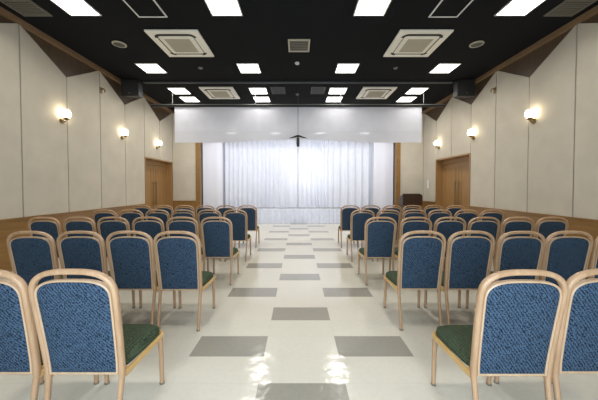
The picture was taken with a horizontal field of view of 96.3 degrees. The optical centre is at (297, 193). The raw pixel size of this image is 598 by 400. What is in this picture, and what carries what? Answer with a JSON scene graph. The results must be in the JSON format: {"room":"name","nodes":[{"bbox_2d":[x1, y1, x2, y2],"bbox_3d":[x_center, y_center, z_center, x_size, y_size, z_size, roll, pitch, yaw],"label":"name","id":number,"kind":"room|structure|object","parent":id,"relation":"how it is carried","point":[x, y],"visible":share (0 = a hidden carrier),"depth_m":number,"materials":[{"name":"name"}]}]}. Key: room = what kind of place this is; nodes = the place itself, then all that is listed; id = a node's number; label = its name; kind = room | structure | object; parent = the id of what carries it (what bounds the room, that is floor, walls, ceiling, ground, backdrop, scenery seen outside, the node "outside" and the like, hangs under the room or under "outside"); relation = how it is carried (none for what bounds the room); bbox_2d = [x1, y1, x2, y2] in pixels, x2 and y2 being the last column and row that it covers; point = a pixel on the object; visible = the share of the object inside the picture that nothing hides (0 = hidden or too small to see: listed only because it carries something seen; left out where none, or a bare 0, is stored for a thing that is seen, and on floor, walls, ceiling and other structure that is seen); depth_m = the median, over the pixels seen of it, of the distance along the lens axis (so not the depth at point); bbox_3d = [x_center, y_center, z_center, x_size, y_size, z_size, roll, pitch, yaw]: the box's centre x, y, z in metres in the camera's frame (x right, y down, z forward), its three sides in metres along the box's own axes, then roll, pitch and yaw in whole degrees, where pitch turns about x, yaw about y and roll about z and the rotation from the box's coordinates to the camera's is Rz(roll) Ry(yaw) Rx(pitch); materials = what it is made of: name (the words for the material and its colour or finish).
{"room":"conference hall","nodes":[
{"label":"conference hall","id":0,"kind":"room"},
{"bbox_2d":[0,15,172,218],"bbox_3d":[-4.680,-0.814,4.538,0.120,4.130,10.890,0,1,0],"label":"wall","id":1,"kind":"structure","parent":0,"point":[48,166],"depth_m":5.28,"materials":[{"name":"paint"}]},
{"bbox_2d":[59,109,70,123],"bbox_3d":[-4.541,-1.492,5.237,0.174,0.273,0.152,0,1,0],"label":"wall sconce","id":2,"kind":"object","parent":1,"relation":"attached to","point":[66,114],"visible":1,"depth_m":5.20,"materials":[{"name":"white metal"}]},
{"bbox_2d":[0,204,145,271],"bbox_3d":[-4.627,0.845,3.720,0.057,0.850,8.800,0,1,0],"label":"wainscot","id":3,"kind":"structure","parent":1,"relation":"attached to","point":[7,226],"depth_m":4.52,"materials":[{"name":"brown wood"}]},
{"bbox_2d":[0,6,172,113],"bbox_3d":[-4.610,-2.837,4.537,0.080,0.085,10.600,0,1,0],"label":"crown molding","id":4,"kind":"structure","parent":1,"relation":"attached to","point":[3,12],"depth_m":5.17,"materials":[{"name":"brown wood"}]},
{"bbox_2d":[145,157,172,212],"bbox_3d":[-4.774,0.015,8.988,0.332,2.270,1.770,0,1,0],"label":"door","id":5,"kind":"structure","parent":1,"relation":"in","point":[158,173],"depth_m":9.31,"materials":[{"name":"brown wood"}]},
{"bbox_2d":[212,207,382,208],"bbox_3d":[0.000,0.833,10.797,7.220,0.553,1.650,0,1,0],"label":"floor","id":6,"kind":"structure","parent":0,"point":[236,207],"depth_m":10.00,"materials":[{"name":"grey"}]},
{"bbox_2d":[203,143,222,207],"bbox_3d":[-3.225,-0.956,10.132,0.750,3.040,0.024,0,1,0],"label":"drape","id":7,"kind":"object","parent":6,"relation":"on","point":[212,152],"visible":0.8,"depth_m":10.14,"materials":[{"name":"white fabric"}]},
{"bbox_2d":[223,140,297,207],"bbox_3d":[-1.480,-0.961,10.327,2.940,3.040,0.077,0,1,0],"label":"stage curtain","id":8,"kind":"object","parent":6,"relation":"on","point":[259,174],"visible":0.76,"depth_m":10.34,"materials":[{"name":"white fabric"}]},
{"bbox_2d":[215,209,381,223],"bbox_3d":[0.000,0.849,9.922,7.210,0.552,0.037,0,1,0],"label":"stage skirt","id":9,"kind":"object","parent":6,"relation":"hanging from","point":[271,216],"visible":0.52,"depth_m":9.92,"materials":[{"name":"white fabric"}]},
{"bbox_2d":[298,140,372,207],"bbox_3d":[1.480,-0.961,10.327,2.940,3.040,0.077,0,1,0],"label":"stage curtain","id":10,"kind":"object","parent":6,"relation":"on","point":[331,174],"visible":0.83,"depth_m":10.34,"materials":[{"name":"white fabric"}]},
{"bbox_2d":[373,143,392,207],"bbox_3d":[3.225,-0.956,10.132,0.750,3.040,0.024,0,1,0],"label":"drape","id":11,"kind":"object","parent":6,"relation":"on","point":[382,152],"visible":0.72,"depth_m":10.14,"materials":[{"name":"white fabric"}]},
{"bbox_2d":[172,112,423,200],"bbox_3d":[0.000,-0.937,9.941,9.440,4.130,0.120,0,1,0],"label":"wall","id":12,"kind":"structure","parent":0,"point":[183,154],"depth_m":9.88,"materials":[{"name":"paint"}]},
{"bbox_2d":[195,143,400,208],"bbox_3d":[0.000,-0.532,9.945,7.530,3.320,0.170,0,1,0],"label":"trim","id":13,"kind":"structure","parent":12,"relation":"attached to","point":[197,145],"depth_m":9.87,"materials":[{"name":"brown wood"}]},
{"bbox_2d":[173,201,422,220],"bbox_3d":[0.000,0.704,9.921,9.228,0.850,0.055,0,1,0],"label":"wainscot","id":14,"kind":"structure","parent":12,"relation":"attached to","point":[175,203],"depth_m":9.90,"materials":[{"name":"brown wood"}]},
{"bbox_2d":[201,143,394,207],"bbox_3d":[0.000,-0.957,10.851,7.620,4.130,1.660,0,1,0],"label":"wall","id":15,"kind":"structure","parent":0,"point":[201,143],"depth_m":10.41,"materials":[{"name":"fabric"}]},
{"bbox_2d":[0,223,597,399],"bbox_3d":[0.000,1.278,5.580,10.440,0.100,13.100,0,1,0],"label":"floor","id":16,"kind":"structure","parent":0,"point":[298,320],"depth_m":2.38,"materials":[{"name":"tile"}]},
{"bbox_2d":[6,231,62,284],"bbox_3d":[-2.488,0.817,2.743,0.441,0.950,0.545,0,1,0],"label":"banquet chair","id":17,"kind":"object","parent":16,"relation":"on","point":[29,256],"visible":0.6,"depth_m":2.50,"materials":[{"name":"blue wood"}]},
{"bbox_2d":[28,217,62,257],"bbox_3d":[-3.469,0.791,3.911,0.441,0.950,0.545,0,1,0],"label":"banquet chair","id":18,"kind":"object","parent":16,"relation":"on","point":[52,228],"visible":0.36,"depth_m":3.65,"materials":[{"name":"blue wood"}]},
{"bbox_2d":[0,269,98,399],"bbox_3d":[-1.579,0.843,1.594,0.441,0.950,0.545,0,1,0],"label":"banquet chair","id":19,"kind":"object","parent":16,"relation":"on","point":[20,352],"visible":0.75,"depth_m":1.37,"materials":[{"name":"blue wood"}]},
{"bbox_2d":[63,217,97,238],"bbox_3d":[-3.006,0.790,3.931,0.441,0.950,0.545,0,1,0],"label":"banquet chair","id":20,"kind":"object","parent":16,"relation":"on","point":[77,225],"visible":0.37,"depth_m":3.67,"materials":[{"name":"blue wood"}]},
{"bbox_2d":[56,231,135,307],"bbox_3d":[-2.030,0.817,2.751,0.441,0.950,0.545,0,1,0],"label":"banquet chair","id":21,"kind":"object","parent":16,"relation":"on","point":[81,252],"visible":0.62,"depth_m":2.50,"materials":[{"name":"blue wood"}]},
{"bbox_2d":[28,268,164,399],"bbox_3d":[-1.126,0.843,1.593,0.441,0.950,0.545,0,1,0],"label":"banquet chair","id":22,"kind":"object","parent":16,"relation":"on","point":[80,329],"visible":1,"depth_m":1.37,"materials":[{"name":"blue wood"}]},
{"bbox_2d":[92,209,117,232],"bbox_3d":[-3.487,0.764,5.084,0.441,0.950,0.545,0,1,0],"label":"banquet chair","id":23,"kind":"object","parent":16,"relation":"on","point":[97,216],"visible":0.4,"depth_m":4.82,"materials":[{"name":"brown wood"}]},
{"bbox_2d":[97,217,130,257],"bbox_3d":[-2.537,0.790,3.928,0.441,0.950,0.545,0,1,0],"label":"banquet chair","id":24,"kind":"object","parent":16,"relation":"on","point":[104,228],"visible":0.48,"depth_m":3.67,"materials":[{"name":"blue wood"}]},
{"bbox_2d":[119,209,143,235],"bbox_3d":[-3.014,0.764,5.092,0.441,0.950,0.545,0,1,0],"label":"banquet chair","id":25,"kind":"object","parent":16,"relation":"on","point":[129,216],"visible":0.37,"depth_m":4.83,"materials":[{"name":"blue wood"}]},
{"bbox_2d":[106,231,175,324],"bbox_3d":[-1.572,0.817,2.751,0.441,0.950,0.545,0,1,0],"label":"banquet chair","id":26,"kind":"object","parent":16,"relation":"on","point":[131,259],"visible":0.84,"depth_m":2.52,"materials":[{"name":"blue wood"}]},
{"bbox_2d":[132,205,151,219],"bbox_3d":[-3.493,0.738,6.240,0.441,0.950,0.545,0,1,0],"label":"banquet chair","id":27,"kind":"object","parent":16,"relation":"on","point":[143,210],"visible":0.27,"depth_m":5.97,"materials":[{"name":"brown wood"}]},
{"bbox_2d":[132,217,164,240],"bbox_3d":[-2.062,0.790,3.931,0.441,0.950,0.545,0,1,0],"label":"banquet chair","id":28,"kind":"object","parent":16,"relation":"on","point":[152,228],"visible":0.42,"depth_m":3.67,"materials":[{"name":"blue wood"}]},
{"bbox_2d":[145,209,169,236],"bbox_3d":[-2.544,0.763,5.102,0.441,0.950,0.545,0,1,0],"label":"banquet chair","id":29,"kind":"object","parent":16,"relation":"on","point":[164,217],"visible":0.3,"depth_m":4.84,"materials":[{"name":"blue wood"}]},
{"bbox_2d":[154,205,173,221],"bbox_3d":[-3.020,0.737,6.262,0.441,0.950,0.545,0,1,0],"label":"banquet chair","id":30,"kind":"object","parent":16,"relation":"on","point":[168,210],"visible":0.3,"depth_m":6.00,"materials":[{"name":"brown wood"}]},
{"bbox_2d":[171,209,194,222],"bbox_3d":[-2.077,0.764,5.082,0.441,0.950,0.545,0,1,0],"label":"banquet chair","id":31,"kind":"object","parent":16,"relation":"on","point":[181,214],"visible":0.28,"depth_m":4.82,"materials":[{"name":"brown wood"}]},
{"bbox_2d":[153,231,215,331],"bbox_3d":[-1.129,0.817,2.745,0.441,0.950,0.545,0,1,0],"label":"banquet chair","id":32,"kind":"object","parent":16,"relation":"on","point":[178,260],"visible":0.99,"depth_m":2.52,"materials":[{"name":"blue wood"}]},
{"bbox_2d":[166,217,208,270],"bbox_3d":[-1.591,0.790,3.930,0.441,0.950,0.545,0,1,0],"label":"banquet chair","id":33,"kind":"object","parent":16,"relation":"on","point":[180,225],"visible":0.48,"depth_m":3.67,"materials":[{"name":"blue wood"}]},
{"bbox_2d":[175,205,201,242],"bbox_3d":[-2.544,0.737,6.262,0.441,0.950,0.545,0,1,0],"label":"banquet chair","id":34,"kind":"object","parent":16,"relation":"on","point":[183,208],"visible":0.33,"depth_m":6.00,"materials":[{"name":"brown wood"}]},
{"bbox_2d":[195,205,214,221],"bbox_3d":[-2.076,0.738,6.246,0.441,0.950,0.545,0,1,0],"label":"banquet chair","id":35,"kind":"object","parent":16,"relation":"on","point":[196,209],"visible":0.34,"depth_m":5.98,"materials":[{"name":"brown wood"}]},
{"bbox_2d":[197,209,221,261],"bbox_3d":[-1.604,0.763,5.102,0.441,0.950,0.545,0,1,0],"label":"banquet chair","id":36,"kind":"object","parent":16,"relation":"on","point":[201,216],"visible":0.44,"depth_m":4.84,"materials":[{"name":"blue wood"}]},
{"bbox_2d":[200,217,238,285],"bbox_3d":[-1.119,0.790,3.920,0.441,0.950,0.545,0,1,0],"label":"banquet chair","id":37,"kind":"object","parent":16,"relation":"on","point":[216,236],"visible":0.97,"depth_m":3.69,"materials":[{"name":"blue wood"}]},
{"bbox_2d":[216,205,235,246],"bbox_3d":[-1.608,0.738,6.239,0.441,0.950,0.545,0,1,0],"label":"banquet chair","id":38,"kind":"object","parent":16,"relation":"on","point":[221,210],"visible":0.32,"depth_m":5.97,"materials":[{"name":"brown wood"}]},
{"bbox_2d":[223,209,251,261],"bbox_3d":[-1.137,0.764,5.101,0.441,0.950,0.545,0,1,0],"label":"banquet chair","id":39,"kind":"object","parent":16,"relation":"on","point":[239,220],"visible":0.73,"depth_m":4.87,"materials":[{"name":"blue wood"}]},
{"bbox_2d":[237,205,259,246],"bbox_3d":[-1.134,0.738,6.239,0.441,0.950,0.545,0,1,0],"label":"banquet chair","id":40,"kind":"object","parent":16,"relation":"on","point":[251,212],"visible":0.74,"depth_m":6.01,"materials":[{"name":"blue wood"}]},
{"bbox_2d":[337,205,359,246],"bbox_3d":[1.167,0.738,6.239,0.441,0.950,0.545,0,1,0],"label":"banquet chair","id":41,"kind":"object","parent":16,"relation":"on","point":[345,213],"visible":0.7,"depth_m":6.01,"materials":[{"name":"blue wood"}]},
{"bbox_2d":[346,209,374,261],"bbox_3d":[1.170,0.764,5.092,0.441,0.950,0.545,0,1,0],"label":"banquet chair","id":42,"kind":"object","parent":16,"relation":"on","point":[357,220],"visible":0.76,"depth_m":4.86,"materials":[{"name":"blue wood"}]},
{"bbox_2d":[357,205,380,246],"bbox_3d":[1.630,0.738,6.248,0.441,0.950,0.545,0,1,0],"label":"banquet chair","id":43,"kind":"object","parent":16,"relation":"on","point":[375,210],"visible":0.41,"depth_m":5.98,"materials":[{"name":"brown wood"}]},
{"bbox_2d":[358,217,396,285],"bbox_3d":[1.134,0.790,3.914,0.441,0.950,0.545,0,1,0],"label":"banquet chair","id":44,"kind":"object","parent":16,"relation":"on","point":[379,236],"visible":0.98,"depth_m":3.69,"materials":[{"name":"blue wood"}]},
{"bbox_2d":[376,210,400,261],"bbox_3d":[1.632,0.764,5.080,0.441,0.950,0.545,0,1,0],"label":"banquet chair","id":45,"kind":"object","parent":16,"relation":"on","point":[395,216],"visible":0.39,"depth_m":4.82,"materials":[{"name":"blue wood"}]},
{"bbox_2d":[382,205,401,222],"bbox_3d":[2.107,0.738,6.242,0.441,0.950,0.545,0,1,0],"label":"banquet chair","id":46,"kind":"object","parent":16,"relation":"on","point":[384,208],"visible":0.32,"depth_m":5.97,"materials":[{"name":"brown wood"}]},
{"bbox_2d":[396,205,421,242],"bbox_3d":[2.568,0.737,6.259,0.441,0.950,0.545,0,1,0],"label":"banquet chair","id":47,"kind":"object","parent":16,"relation":"on","point":[410,208],"visible":0.28,"depth_m":5.99,"materials":[{"name":"brown wood"}]},
{"bbox_2d":[398,194,421,210],"bbox_3d":[3.880,0.579,9.275,0.660,1.130,0.420,0,1,0],"label":"lectern","id":48,"kind":"object","parent":16,"relation":"on","point":[404,200],"visible":0.34,"depth_m":9.07,"materials":[{"name":"brown wood"}]},
{"bbox_2d":[389,217,431,270],"bbox_3d":[1.617,0.790,3.919,0.441,0.950,0.545,0,1,0],"label":"banquet chair","id":49,"kind":"object","parent":16,"relation":"on","point":[407,226],"visible":0.44,"depth_m":3.66,"materials":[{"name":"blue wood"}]},
{"bbox_2d":[383,230,445,330],"bbox_3d":[1.167,0.817,2.760,0.441,0.950,0.545,0,1,0],"label":"banquet chair","id":50,"kind":"object","parent":16,"relation":"on","point":[420,258],"visible":0.99,"depth_m":2.54,"materials":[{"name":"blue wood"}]},
{"bbox_2d":[402,209,426,222],"bbox_3d":[2.111,0.763,5.102,0.441,0.950,0.545,0,1,0],"label":"banquet chair","id":51,"kind":"object","parent":16,"relation":"on","point":[411,214],"visible":0.25,"depth_m":4.83,"materials":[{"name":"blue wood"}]},
{"bbox_2d":[423,205,442,221],"bbox_3d":[3.042,0.737,6.261,0.441,0.950,0.545,0,1,0],"label":"banquet chair","id":52,"kind":"object","parent":16,"relation":"on","point":[427,210],"visible":0.27,"depth_m":5.99,"materials":[{"name":"brown wood"}]},
{"bbox_2d":[427,209,451,235],"bbox_3d":[2.568,0.764,5.098,0.441,0.950,0.545,0,1,0],"label":"banquet chair","id":53,"kind":"object","parent":16,"relation":"on","point":[433,217],"visible":0.36,"depth_m":4.83,"materials":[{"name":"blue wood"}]},
{"bbox_2d":[433,217,465,270],"bbox_3d":[2.082,0.790,3.916,0.441,0.950,0.545,0,1,0],"label":"banquet chair","id":54,"kind":"object","parent":16,"relation":"on","point":[447,228],"visible":0.41,"depth_m":3.66,"materials":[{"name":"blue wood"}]},
{"bbox_2d":[445,205,464,220],"bbox_3d":[3.521,0.738,6.247,0.441,0.950,0.545,0,1,0],"label":"banquet chair","id":55,"kind":"object","parent":16,"relation":"on","point":[453,211],"visible":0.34,"depth_m":5.98,"materials":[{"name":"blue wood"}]},
{"bbox_2d":[424,230,494,324],"bbox_3d":[1.620,0.817,2.757,0.441,0.950,0.545,0,1,0],"label":"banquet chair","id":56,"kind":"object","parent":16,"relation":"on","point":[468,262],"visible":0.82,"depth_m":2.53,"materials":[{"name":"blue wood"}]},
{"bbox_2d":[454,209,478,235],"bbox_3d":[3.044,0.764,5.082,0.441,0.950,0.545,0,1,0],"label":"banquet chair","id":57,"kind":"object","parent":16,"relation":"on","point":[467,216],"visible":0.33,"depth_m":4.82,"materials":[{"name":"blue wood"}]},
{"bbox_2d":[467,217,500,266],"bbox_3d":[2.550,0.790,3.918,0.441,0.950,0.545,0,1,0],"label":"banquet chair","id":58,"kind":"object","parent":16,"relation":"on","point":[491,227],"visible":0.39,"depth_m":3.66,"materials":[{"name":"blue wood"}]},
{"bbox_2d":[479,209,504,236],"bbox_3d":[3.512,0.764,5.097,0.441,0.950,0.545,0,1,0],"label":"banquet chair","id":59,"kind":"object","parent":16,"relation":"on","point":[499,216],"visible":0.37,"depth_m":4.83,"materials":[{"name":"brown wood"}]},
{"bbox_2d":[431,269,567,399],"bbox_3d":[1.117,0.843,1.581,0.441,0.950,0.545,0,1,0],"label":"banquet chair","id":60,"kind":"object","parent":16,"relation":"on","point":[515,329],"visible":1,"depth_m":1.36,"materials":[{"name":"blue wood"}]},
{"bbox_2d":[465,231,545,308],"bbox_3d":[2.078,0.817,2.741,0.441,0.950,0.545,0,1,0],"label":"banquet chair","id":61,"kind":"object","parent":16,"relation":"on","point":[518,252],"visible":0.59,"depth_m":2.49,"materials":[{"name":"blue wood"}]},
{"bbox_2d":[500,217,534,238],"bbox_3d":[3.018,0.790,3.923,0.441,0.950,0.545,0,1,0],"label":"banquet chair","id":62,"kind":"object","parent":16,"relation":"on","point":[509,226],"visible":0.42,"depth_m":3.66,"materials":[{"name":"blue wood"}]},
{"bbox_2d":[494,268,597,399],"bbox_3d":[1.562,0.843,1.600,0.441,0.950,0.545,0,1,0],"label":"banquet chair","id":63,"kind":"object","parent":16,"relation":"on","point":[577,345],"visible":0.73,"depth_m":1.37,"materials":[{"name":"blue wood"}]},
{"bbox_2d":[534,217,568,239],"bbox_3d":[3.491,0.790,3.931,0.441,0.950,0.545,0,1,0],"label":"banquet chair","id":64,"kind":"object","parent":16,"relation":"on","point":[545,228],"visible":0.38,"depth_m":3.67,"materials":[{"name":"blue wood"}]},
{"bbox_2d":[539,230,593,286],"bbox_3d":[2.534,0.817,2.753,0.441,0.950,0.545,0,1,0],"label":"banquet chair","id":65,"kind":"object","parent":16,"relation":"on","point":[565,256],"visible":0.52,"depth_m":2.51,"materials":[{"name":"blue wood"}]},
{"bbox_2d":[586,236,597,278],"bbox_3d":[2.982,0.817,2.740,0.441,0.950,0.545,0,1,0],"label":"banquet chair","id":66,"kind":"object","parent":16,"relation":"on","point":[594,256],"visible":0.18,"depth_m":2.51,"materials":[{"name":"brown wood"}]},
{"bbox_2d":[0,0,597,111],"bbox_3d":[0.000,-2.951,5.484,10.440,0.100,13.100,0,1,0],"label":"ceiling","id":67,"kind":"structure","parent":0,"point":[260,36],"depth_m":5.15,"materials":[{"name":"black paint"}]},
{"bbox_2d":[0,0,52,16],"bbox_3d":[-4.200,-2.862,4.136,0.460,0.018,0.400,0,1,0],"label":"ceiling vent","id":68,"kind":"object","parent":67,"relation":"in","point":[27,8],"visible":1,"depth_m":4.15,"materials":[{"name":"grey metal"}]},
{"bbox_2d":[51,0,101,15],"bbox_3d":[-3.420,-2.863,4.086,0.496,0.012,0.496,0,1,0],"label":"recessed light","id":69,"kind":"object","parent":67,"relation":"in","point":[72,7],"visible":1,"depth_m":4.13,"materials":[{"name":"white plastic"}]},
{"bbox_2d":[121,79,142,97],"bbox_3d":[-4.330,-2.720,6.975,0.450,0.430,0.230,0,1,0],"label":"loudspeaker","id":70,"kind":"object","parent":67,"relation":"attached to","point":[130,88],"visible":1,"depth_m":6.88,"materials":[{"name":"black paint"}]},
{"bbox_2d":[121,80,136,94],"bbox_3d":[-4.330,-2.718,6.875,0.400,0.370,0.029,0,1,0],"label":"grille","id":71,"kind":"object","parent":70,"relation":"attached to","point":[128,87],"depth_m":6.88,"materials":[{"name":"grey metal"}]},
{"bbox_2d":[123,0,167,17],"bbox_3d":[-2.360,-2.864,4.136,0.470,0.014,0.470,0,1,0],"label":"access hatch","id":72,"kind":"object","parent":67,"relation":"attached to","point":[141,8],"visible":1,"depth_m":4.16,"materials":[{"name":"black paint"}]},
{"bbox_2d":[135,63,166,72],"bbox_3d":[-3.420,-2.913,6.266,0.496,0.012,0.496,0,1,0],"label":"recessed light","id":73,"kind":"object","parent":67,"relation":"in","point":[147,67],"visible":1,"depth_m":6.21,"materials":[{"name":"white plastic"}]},
{"bbox_2d":[144,29,213,56],"bbox_3d":[-2.240,-2.867,5.186,0.950,0.055,0.950,0,1,0],"label":"air conditioner","id":74,"kind":"object","parent":67,"relation":"attached to","point":[174,42],"visible":1,"depth_m":5.06,"materials":[{"name":"plastic"}]},
{"bbox_2d":[164,39,197,51],"bbox_3d":[-2.240,-2.844,5.187,0.470,0.010,0.470,0,1,0],"label":"grille","id":75,"kind":"object","parent":74,"relation":"attached to","point":[176,45],"depth_m":5.16,"materials":[{"name":"beige plastic"}]},
{"bbox_2d":[167,88,190,93],"bbox_3d":[-3.420,-2.946,7.735,0.496,0.012,0.496,0,1,0],"label":"recessed light","id":76,"kind":"object","parent":67,"relation":"in","point":[174,90],"visible":1,"depth_m":7.69,"materials":[{"name":"white plastic"}]},
{"bbox_2d":[199,87,239,98],"bbox_3d":[-2.280,-2.928,7.886,0.950,0.055,0.950,0,1,0],"label":"air conditioner","id":77,"kind":"object","parent":67,"relation":"attached to","point":[210,92],"visible":1,"depth_m":7.77,"materials":[{"name":"plastic"}]},
{"bbox_2d":[210,91,229,96],"bbox_3d":[-2.280,-2.906,7.886,0.470,0.010,0.470,0,1,0],"label":"grille","id":78,"kind":"object","parent":77,"relation":"attached to","point":[214,93],"depth_m":7.83,"materials":[{"name":"beige plastic"}]},
{"bbox_2d":[204,0,242,15],"bbox_3d":[-1.140,-2.863,4.086,0.496,0.012,0.496,0,1,0],"label":"recessed light","id":79,"kind":"object","parent":67,"relation":"in","point":[216,7],"visible":1,"depth_m":4.13,"materials":[{"name":"white plastic"}]},
{"bbox_2d":[236,63,260,72],"bbox_3d":[-1.140,-2.913,6.266,0.496,0.012,0.496,0,1,0],"label":"recessed light","id":80,"kind":"object","parent":67,"relation":"in","point":[243,67],"visible":1,"depth_m":6.21,"materials":[{"name":"white plastic"}]},
{"bbox_2d":[249,88,267,93],"bbox_3d":[-1.140,-2.946,7.735,0.496,0.012,0.496,0,1,0],"label":"recessed light","id":81,"kind":"object","parent":67,"relation":"in","point":[252,90],"visible":1,"depth_m":7.69,"materials":[{"name":"white plastic"}]},
{"bbox_2d":[270,87,285,93],"bbox_3d":[-0.570,-2.942,7.685,0.400,0.018,0.550,0,1,0],"label":"ceiling vent","id":82,"kind":"object","parent":67,"relation":"in","point":[275,90],"visible":1,"depth_m":7.67,"materials":[{"name":"grey metal"}]},
{"bbox_2d":[150,92,445,106],"bbox_3d":[0.000,-2.740,7.842,8.600,0.430,0.075,0,1,0],"label":"rail","id":83,"kind":"object","parent":67,"relation":"hanging from","point":[172,104],"visible":1,"depth_m":7.82,"materials":[{"name":"black metal"}]},
{"bbox_2d":[175,107,421,142],"bbox_3d":[0.005,-2.002,7.869,7.250,1.035,0.015,0,1,0],"label":"valance","id":84,"kind":"object","parent":83,"relation":"hanging from","point":[192,124],"visible":0.99,"depth_m":7.87,"materials":[{"name":"fabric"}]},
{"bbox_2d":[143,81,452,83],"bbox_3d":[0.000,-2.911,7.036,8.100,0.050,0.080,0,1,0],"label":"ceiling track","id":85,"kind":"object","parent":67,"relation":"attached to","point":[144,82],"visible":1,"depth_m":7.00,"materials":[{"name":"grey metal"}]},
{"bbox_2d":[288,39,309,51],"bbox_3d":[0.020,-2.887,5.256,0.420,0.018,0.450,0,1,0],"label":"ceiling vent","id":86,"kind":"object","parent":67,"relation":"in","point":[294,45],"visible":1,"depth_m":5.23,"materials":[{"name":"beige plastic"}]},
{"bbox_2d":[310,87,325,93],"bbox_3d":[0.570,-2.942,7.685,0.400,0.018,0.550,0,1,0],"label":"ceiling vent","id":87,"kind":"object","parent":67,"relation":"in","point":[314,90],"visible":1,"depth_m":7.67,"materials":[{"name":"grey metal"}]},
{"bbox_2d":[328,88,346,93],"bbox_3d":[1.140,-2.946,7.735,0.496,0.012,0.496,0,1,0],"label":"recessed light","id":88,"kind":"object","parent":67,"relation":"in","point":[331,90],"visible":1,"depth_m":7.69,"materials":[{"name":"white plastic"}]},
{"bbox_2d":[335,63,359,72],"bbox_3d":[1.140,-2.913,6.266,0.496,0.012,0.496,0,1,0],"label":"recessed light","id":89,"kind":"object","parent":67,"relation":"in","point":[341,67],"visible":1,"depth_m":6.21,"materials":[{"name":"white plastic"}]},
{"bbox_2d":[353,0,391,15],"bbox_3d":[1.140,-2.863,4.086,0.496,0.012,0.496,0,1,0],"label":"recessed light","id":90,"kind":"object","parent":67,"relation":"in","point":[363,7],"visible":1,"depth_m":4.13,"materials":[{"name":"white plastic"}]},
{"bbox_2d":[356,87,396,98],"bbox_3d":[2.280,-2.928,7.886,0.950,0.055,0.950,0,1,0],"label":"air conditioner","id":91,"kind":"object","parent":67,"relation":"attached to","point":[366,92],"visible":1,"depth_m":7.77,"materials":[{"name":"plastic"}]},
{"bbox_2d":[366,91,385,96],"bbox_3d":[2.280,-2.906,7.886,0.470,0.010,0.470,0,1,0],"label":"grille","id":92,"kind":"object","parent":91,"relation":"attached to","point":[370,93],"depth_m":7.83,"materials":[{"name":"beige plastic"}]},
{"bbox_2d":[405,88,428,93],"bbox_3d":[3.420,-2.946,7.735,0.496,0.012,0.496,0,1,0],"label":"recessed light","id":93,"kind":"object","parent":67,"relation":"in","point":[412,90],"visible":1,"depth_m":7.69,"materials":[{"name":"white plastic"}]},
{"bbox_2d":[383,29,453,56],"bbox_3d":[2.270,-2.867,5.186,0.950,0.055,0.950,0,1,0],"label":"air conditioner","id":94,"kind":"object","parent":67,"relation":"attached to","point":[408,42],"visible":1,"depth_m":5.06,"materials":[{"name":"plastic"}]},
{"bbox_2d":[399,39,433,51],"bbox_3d":[2.270,-2.844,5.187,0.470,0.010,0.470,0,1,0],"label":"grille","id":95,"kind":"object","parent":94,"relation":"attached to","point":[409,45],"depth_m":5.16,"materials":[{"name":"beige plastic"}]},
{"bbox_2d":[429,63,460,72],"bbox_3d":[3.420,-2.913,6.266,0.496,0.012,0.496,0,1,0],"label":"recessed light","id":96,"kind":"object","parent":67,"relation":"in","point":[441,67],"visible":1,"depth_m":6.21,"materials":[{"name":"white plastic"}]},
{"bbox_2d":[428,0,472,17],"bbox_3d":[2.360,-2.864,4.136,0.470,0.014,0.470,0,1,0],"label":"access hatch","id":97,"kind":"object","parent":67,"relation":"attached to","point":[445,8],"visible":1,"depth_m":4.16,"materials":[{"name":"black paint"}]},
{"bbox_2d":[453,79,474,97],"bbox_3d":[4.330,-2.720,6.975,0.450,0.430,0.230,0,1,0],"label":"loudspeaker","id":98,"kind":"object","parent":67,"relation":"attached to","point":[462,88],"visible":1,"depth_m":6.88,"materials":[{"name":"black paint"}]},
{"bbox_2d":[459,80,474,94],"bbox_3d":[4.330,-2.718,6.875,0.400,0.370,0.029,0,1,0],"label":"grille","id":99,"kind":"object","parent":98,"relation":"attached to","point":[466,87],"depth_m":6.88,"materials":[{"name":"grey metal"}]},
{"bbox_2d":[494,0,544,15],"bbox_3d":[3.420,-2.863,4.086,0.496,0.012,0.496,0,1,0],"label":"recessed light","id":100,"kind":"object","parent":67,"relation":"in","point":[514,7],"visible":1,"depth_m":4.13,"materials":[{"name":"white plastic"}]},
{"bbox_2d":[543,0,597,16],"bbox_3d":[4.200,-2.862,4.136,0.460,0.018,0.400,0,1,0],"label":"ceiling vent","id":101,"kind":"object","parent":67,"relation":"in","point":[567,8],"visible":1,"depth_m":4.15,"materials":[{"name":"grey metal"}]},
{"bbox_2d":[423,14,597,219],"bbox_3d":[4.680,-0.814,4.538,0.120,4.130,10.890,0,1,0],"label":"wall","id":102,"kind":"structure","parent":0,"point":[549,165],"depth_m":5.24,"materials":[{"name":"paint"}]},
{"bbox_2d":[435,153,470,212],"bbox_3d":[4.774,0.035,8.103,0.332,2.270,1.800,0,1,0],"label":"door","id":103,"kind":"structure","parent":102,"relation":"in","point":[452,174],"depth_m":8.35,"materials":[{"name":"brown wood"}]},
{"bbox_2d":[423,201,597,268],"bbox_3d":[4.627,0.824,4.620,0.057,0.850,10.600,0,1,0],"label":"wainscot","id":104,"kind":"structure","parent":102,"relation":"attached to","point":[590,226],"depth_m":4.86,"materials":[{"name":"brown wood"}]},
{"bbox_2d":[423,5,597,113],"bbox_3d":[4.610,-2.837,4.537,0.080,0.085,10.600,0,1,0],"label":"crown molding","id":105,"kind":"structure","parent":102,"relation":"attached to","point":[594,10],"depth_m":5.14,"materials":[{"name":"brown wood"}]},
{"bbox_2d":[525,109,535,123],"bbox_3d":[4.537,-1.492,5.237,0.166,0.273,0.152,0,1,0],"label":"wall sconce","id":106,"kind":"object","parent":102,"relation":"attached to","point":[529,114],"visible":1,"depth_m":5.20,"materials":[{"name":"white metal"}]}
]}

